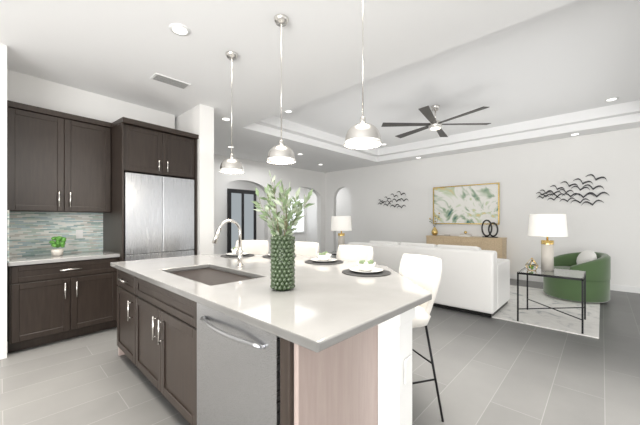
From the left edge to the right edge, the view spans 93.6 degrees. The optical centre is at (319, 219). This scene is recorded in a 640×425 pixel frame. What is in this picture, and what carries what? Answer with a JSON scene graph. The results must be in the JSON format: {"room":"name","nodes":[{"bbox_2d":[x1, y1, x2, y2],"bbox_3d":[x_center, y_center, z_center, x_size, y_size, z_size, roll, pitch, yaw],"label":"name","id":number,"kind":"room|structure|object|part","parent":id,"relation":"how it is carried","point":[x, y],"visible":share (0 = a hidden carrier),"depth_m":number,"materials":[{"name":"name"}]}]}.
{"room":"kitchen","nodes":[
{"label":"kitchen","id":0,"kind":"room"},
{"bbox_2d":[0,44,174,359],"bbox_3d":[-3.770,-0.175,2.564,0.800,3.000,5.310,0,0,38],"label":"wall","id":1,"kind":"structure","parent":0,"point":[18,87],"depth_m":3.52,"materials":[{"name":"white paint"}]},
{"bbox_2d":[175,104,213,254],"bbox_3d":[-3.686,-0.175,6.317,5.550,3.000,0.220,0,0,43],"label":"wall","id":2,"kind":"structure","parent":0,"point":[198,119],"depth_m":4.41,"materials":[{"name":"white paint"}]},
{"bbox_2d":[221,181,304,253],"bbox_3d":[-3.148,-0.175,11.053,0.150,3.000,7.420,0,0,43],"label":"wall","id":3,"kind":"structure","parent":0,"point":[243,185],"depth_m":11.44,"materials":[{"name":"white paint"}]},
{"bbox_2d":[227,188,255,252],"bbox_3d":[-2.883,0.100,11.160,0.060,2.450,1.200,0,0,43],"label":"front door","id":4,"kind":"structure","parent":3,"relation":"in","point":[242,193],"depth_m":11.07,"materials":[{"name":"black glass"}]},
{"bbox_3d":[-2.863,0.050,11.141,0.005,2.050,0.940,0,0,43],"label":"front door","id":5,"kind":"part","parent":4,"relation":"part of","materials":[{"name":"glass"}]},
{"bbox_2d":[287,197,304,232],"bbox_3d":[-1.059,-0.200,13.117,0.040,1.550,1.050,0,0,43],"label":"window","id":6,"kind":"structure","parent":3,"relation":"in","point":[304,217],"depth_m":13.30,"materials":[{"name":"white glass"}]},
{"bbox_3d":[-1.046,-0.200,13.105,0.005,1.410,0.910,0,0,43],"label":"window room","id":7,"kind":"part","parent":6,"relation":"part of","materials":[{"name":"white glass"}]},
{"bbox_2d":[214,154,324,253],"bbox_3d":[-1.794,-0.175,8.718,0.180,3.000,5.870,0,0,43],"label":"wall","id":8,"kind":"structure","parent":0,"point":[256,173],"depth_m":8.96,"materials":[{"name":"white paint"}]},
{"bbox_2d":[0,279,639,424],"bbox_3d":[0.277,1.375,4.146,15.100,0.100,13.600,0,0,43],"label":"floor","id":9,"kind":"structure","parent":0,"point":[491,371],"depth_m":2.53,"materials":[{"name":"tile"}]},
{"bbox_2d":[7,100,198,352],"bbox_3d":[-2.635,0.045,3.823,0.723,2.560,1.922,0,0,38],"label":"kitchen cabinets","id":10,"kind":"object","parent":9,"relation":"on","point":[122,189],"visible":0.96,"depth_m":3.58,"materials":[{"name":"brown wood"}]},
{"bbox_2d":[49,236,65,255],"bbox_3d":[-3.023,0.298,3.469,0.121,0.224,0.148,0,0,38],"label":"plant pot","id":11,"kind":"object","parent":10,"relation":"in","point":[57,243],"visible":1,"depth_m":3.44,"materials":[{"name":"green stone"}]},
{"bbox_2d":[76,230,82,238],"bbox_3d":[-3.068,0.180,3.832,0.006,0.110,0.070,0,0,38],"label":"outlet","id":12,"kind":"object","parent":10,"relation":"attached to","point":[79,233],"visible":1,"depth_m":3.83,"materials":[{"name":"white plastic"}]},
{"bbox_2d":[235,240,268,253],"bbox_3d":[-0.870,0.796,3.718,0.436,1.061,0.530,0,0,-2],"label":"stool","id":13,"kind":"object","parent":9,"relation":"on","point":[255,246],"visible":0.1,"depth_m":3.91,"materials":[{"name":"white"}]},
{"bbox_2d":[113,267,430,424],"bbox_3d":[-0.538,0.887,2.474,2.731,0.875,1.453,0,0,43],"label":"kitchen island","id":14,"kind":"object","parent":9,"relation":"on","point":[210,339],"depth_m":1.52,"materials":[{"name":"brown wood"}]},
{"bbox_2d":[110,254,431,354],"bbox_3d":[-0.455,0.430,2.570,2.790,0.038,1.660,0,0,43],"label":"island countertop","id":15,"kind":"structure","parent":14,"relation":"on","point":[326,306],"depth_m":1.66,"materials":[{"name":"white stone"}]},
{"bbox_2d":[174,267,257,282],"bbox_3d":[-0.862,0.559,2.349,0.924,0.245,0.464,0,0,43],"label":"sink","id":16,"kind":"object","parent":15,"relation":"in","point":[207,274],"depth_m":2.44,"materials":[{"name":"grey metal"}]},
{"bbox_2d":[212,219,245,266],"bbox_3d":[-0.798,0.202,2.570,0.114,0.418,0.292,0,0,43],"label":"faucet","id":17,"kind":"object","parent":15,"relation":"on","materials":[{"name":"silver metal"}]},
{"bbox_2d":[221,247,253,257],"bbox_3d":[-0.946,0.359,3.457,0.380,0.100,0.380,0,0,43],"label":"place setting","id":18,"kind":"object","parent":15,"relation":"on","point":[233,254],"visible":0.58,"depth_m":3.43,"materials":[{"name":"grey ceramic"}]},
{"bbox_2d":[251,171,313,290],"bbox_3d":[-0.209,0.064,1.842,0.329,0.690,0.392,0,0,43],"label":"vase","id":19,"kind":"object","parent":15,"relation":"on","point":[282,261],"visible":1,"depth_m":1.74,"materials":[{"name":"green glazed ceramic"},{"name":"olive leaf"},{"name":"pale olive leaf"}]},
{"bbox_2d":[305,251,342,264],"bbox_3d":[0.039,0.359,2.943,0.380,0.100,0.380,0,0,43],"label":"place setting","id":20,"kind":"object","parent":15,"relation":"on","point":[323,258],"visible":1,"depth_m":2.90,"materials":[{"name":"grey ceramic"}]},
{"bbox_2d":[342,260,390,276],"bbox_3d":[0.362,0.359,2.352,0.380,0.100,0.380,0,0,43],"label":"place setting","id":21,"kind":"object","parent":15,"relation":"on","point":[364,268],"visible":1,"depth_m":2.31,"materials":[{"name":"grey ceramic"}]},
{"bbox_2d":[294,241,318,256],"bbox_3d":[-0.290,0.796,3.440,0.436,1.061,0.530,0,0,43],"label":"stool","id":22,"kind":"object","parent":9,"relation":"on","point":[310,249],"visible":0.27,"depth_m":3.60,"materials":[{"name":"white"}]},
{"bbox_2d":[336,245,373,261],"bbox_3d":[0.242,0.796,2.940,0.436,1.061,0.530,0,0,43],"label":"stool","id":23,"kind":"object","parent":9,"relation":"on","point":[355,253],"visible":0.19,"depth_m":3.11,"materials":[{"name":"white"}]},
{"bbox_2d":[399,254,443,421],"bbox_3d":[0.563,0.796,2.123,0.530,1.061,0.436,0,0,-17],"label":"stool","id":24,"kind":"object","parent":9,"relation":"on","point":[424,272],"visible":0.52,"depth_m":2.06,"materials":[{"name":"white"}]},
{"bbox_2d":[426,235,506,258],"bbox_3d":[3.476,0.863,7.260,1.720,0.925,0.451,0,0,43],"label":"console","id":25,"kind":"object","parent":9,"relation":"on","point":[498,245],"visible":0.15,"depth_m":6.88,"materials":[{"name":"brown wood"}]},
{"bbox_2d":[429,213,439,234],"bbox_3d":[2.962,0.103,7.764,0.278,0.592,0.185,0,0,43],"label":"vase","id":26,"kind":"object","parent":25,"relation":"on","point":[434,231],"visible":1,"depth_m":7.72,"materials":[{"name":"gold metal"}]},
{"bbox_2d":[444,231,471,236],"bbox_3d":[3.379,0.332,7.392,0.622,0.135,0.180,0,0,43],"label":"books","id":27,"kind":"object","parent":25,"relation":"on","point":[465,235],"visible":0.98,"depth_m":7.22,"materials":[{"name":"white paper"}]},
{"bbox_2d":[481,220,497,237],"bbox_3d":[3.884,0.195,6.877,0.352,0.408,0.080,0,0,43],"label":"ring sculpture","id":28,"kind":"object","parent":25,"relation":"on","point":[490,232],"visible":1,"depth_m":6.87,"materials":[{"name":"black metal"}]},
{"bbox_2d":[492,285,599,338],"bbox_3d":[2.429,1.319,5.699,4.210,0.012,2.490,0,0,43],"label":"rug","id":29,"kind":"object","parent":9,"relation":"on","point":[552,319],"visible":0.21,"depth_m":4.22,"materials":[{"name":"white fabric"}]},
{"bbox_2d":[347,241,509,316],"bbox_3d":[1.761,0.853,5.222,2.470,0.919,1.040,0,0,43],"label":"sofa","id":30,"kind":"object","parent":29,"relation":"on","point":[475,280],"visible":0.71,"depth_m":4.33,"materials":[{"name":"white fabric"}]},
{"bbox_2d":[517,266,585,333],"bbox_3d":[3.032,0.994,3.932,0.650,0.637,0.700,0,0,43],"label":"side table","id":31,"kind":"object","parent":29,"relation":"on","point":[569,274],"visible":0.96,"depth_m":3.86,"materials":[{"name":"black metal"}]},
{"bbox_2d":[525,258,537,270],"bbox_3d":[2.835,0.590,4.021,0.136,0.175,0.155,0,0,43],"label":"terrarium","id":32,"kind":"object","parent":31,"relation":"on","point":[531,263],"visible":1,"depth_m":4.00,"materials":[{"name":"multicoloured plant"}]},
{"bbox_2d":[528,214,567,270],"bbox_3d":[3.054,0.299,4.035,0.430,0.750,0.430,0,0,43],"label":"table lamp","id":33,"kind":"object","parent":31,"relation":"on","point":[547,226],"visible":1,"depth_m":3.94,"materials":[{"name":"white fabric"}]},
{"bbox_2d":[543,250,610,302],"bbox_3d":[4.318,0.915,5.086,0.865,0.820,0.868,0,0,8],"label":"barrel chair","id":34,"kind":"object","parent":29,"relation":"on","point":[596,266],"visible":0.75,"depth_m":4.76,"materials":[{"name":"green fabric"}]},
{"bbox_3d":[0.460,0.994,6.210,0.540,0.637,0.540,0,0,43],"label":"side table","id":35,"kind":"object","parent":29,"relation":"on","visible":0},
{"bbox_2d":[331,216,351,246],"bbox_3d":[0.439,0.299,6.189,0.430,0.750,0.430,0,0,43],"label":"table lamp","id":36,"kind":"object","parent":35,"relation":"on","point":[341,223],"visible":0.81,"depth_m":6.03,"materials":[{"name":"white fabric"}]},
{"bbox_2d":[0,0,639,172],"bbox_3d":[0.277,-1.975,4.146,15.100,0.600,13.600,0,0,43],"label":"ceiling","id":37,"kind":"structure","parent":0,"point":[528,71],"depth_m":3.48,"materials":[{"name":"white paint"}]},
{"bbox_2d":[150,73,190,88],"bbox_3d":[-1.793,-1.668,3.621,0.180,0.012,0.400,0,0,43],"label":"ceiling vent","id":38,"kind":"object","parent":37,"relation":"in","point":[169,80],"visible":0.98,"depth_m":3.60,"materials":[{"name":"white metal"}]},
{"bbox_2d":[169,23,189,35],"bbox_3d":[-1.232,-1.670,2.641,0.170,0.009,0.170,0,0,43],"label":"recessed light","id":39,"kind":"object","parent":37,"relation":"in","point":[179,29],"visible":1,"depth_m":2.63,"materials":[{"name":"white"}]},
{"bbox_2d":[221,117,230,120],"bbox_3d":[-1.553,-1.670,4.973,0.170,0.009,0.170,0,0,43],"label":"recessed light","id":40,"kind":"object","parent":37,"relation":"in","point":[225,118],"visible":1,"depth_m":4.95,"materials":[{"name":"white"}]},
{"bbox_2d":[219,51,243,173],"bbox_3d":[-0.890,-1.079,3.034,0.244,1.189,0.244,0,0,43],"label":"pendant light","id":41,"kind":"object","parent":37,"relation":"hanging from","point":[231,165],"visible":1,"depth_m":3.00,"materials":[{"name":"silver metal"}]},
{"bbox_2d":[267,14,295,163],"bbox_3d":[-0.322,-1.079,2.500,0.244,1.189,0.244,0,0,43],"label":"pendant light","id":42,"kind":"object","parent":37,"relation":"hanging from","point":[281,153],"visible":1,"depth_m":2.46,"materials":[{"name":"silver metal"}]},
{"bbox_2d":[344,0,381,148],"bbox_3d":[0.276,-1.079,1.939,0.244,1.189,0.244,0,0,43],"label":"pendant light","id":43,"kind":"object","parent":37,"relation":"hanging from","point":[362,134],"visible":1,"depth_m":1.89,"materials":[{"name":"brushed nickel"},{"name":"white frosted glass"}]},
{"bbox_2d":[381,105,490,137],"bbox_3d":[2.025,-1.797,5.276,1.815,0.394,1.851,0,0,43],"label":"fan","id":44,"kind":"object","parent":37,"relation":"hanging from","point":[434,123],"visible":1,"depth_m":5.24,"materials":[{"name":"grey metal"}]},
{"bbox_2d":[605,97,618,101],"bbox_3d":[4.815,-1.990,4.961,0.170,0.009,0.170,0,0,43],"label":"recessed light","id":45,"kind":"object","parent":37,"relation":"in","point":[611,99],"visible":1,"depth_m":4.95,"materials":[{"name":"white"}]},
{"bbox_2d":[305,187,351,250],"bbox_3d":[1.035,-0.175,12.111,4.500,3.000,0.150,0,0,43],"label":"wall","id":46,"kind":"structure","parent":0,"point":[343,202],"depth_m":12.34,"materials":[{"name":"white paint"}]},
{"bbox_2d":[325,127,639,286],"bbox_3d":[4.548,-0.175,6.686,11.850,3.000,0.150,0,0,43],"label":"wall","id":47,"kind":"structure","parent":0,"point":[523,174],"depth_m":6.61,"materials":[{"name":"white paint"}]},
{"bbox_2d":[378,191,407,207],"bbox_3d":[2.135,-0.585,8.825,1.005,0.502,0.034,0,0,43],"label":"wall sculpture","id":48,"kind":"object","parent":47,"relation":"attached to","point":[394,199],"visible":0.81,"depth_m":8.76,"materials":[{"name":"black metal"}]},
{"bbox_2d":[433,182,499,224],"bbox_3d":[3.578,-0.380,7.464,1.550,0.970,0.037,0,0,43],"label":"painting","id":49,"kind":"object","parent":47,"relation":"attached to","point":[471,204],"visible":0.96,"depth_m":7.41,"materials":[{"name":"paper"}]},
{"bbox_2d":[536,174,608,205],"bbox_3d":[5.064,-0.586,6.075,1.136,0.620,0.034,0,0,43],"label":"wall sculpture","id":50,"kind":"object","parent":47,"relation":"attached to","point":[591,193],"visible":0.92,"depth_m":6.00,"materials":[{"name":"black metal"}]},
{"bbox_2d":[510,274,639,292],"bbox_3d":[4.867,1.270,6.272,10.520,0.110,0.015,0,0,43],"label":"baseboard","id":51,"kind":"structure","parent":47,"relation":"attached to","point":[631,289],"depth_m":5.66,"materials":[{"name":"white paint"}]}
]}

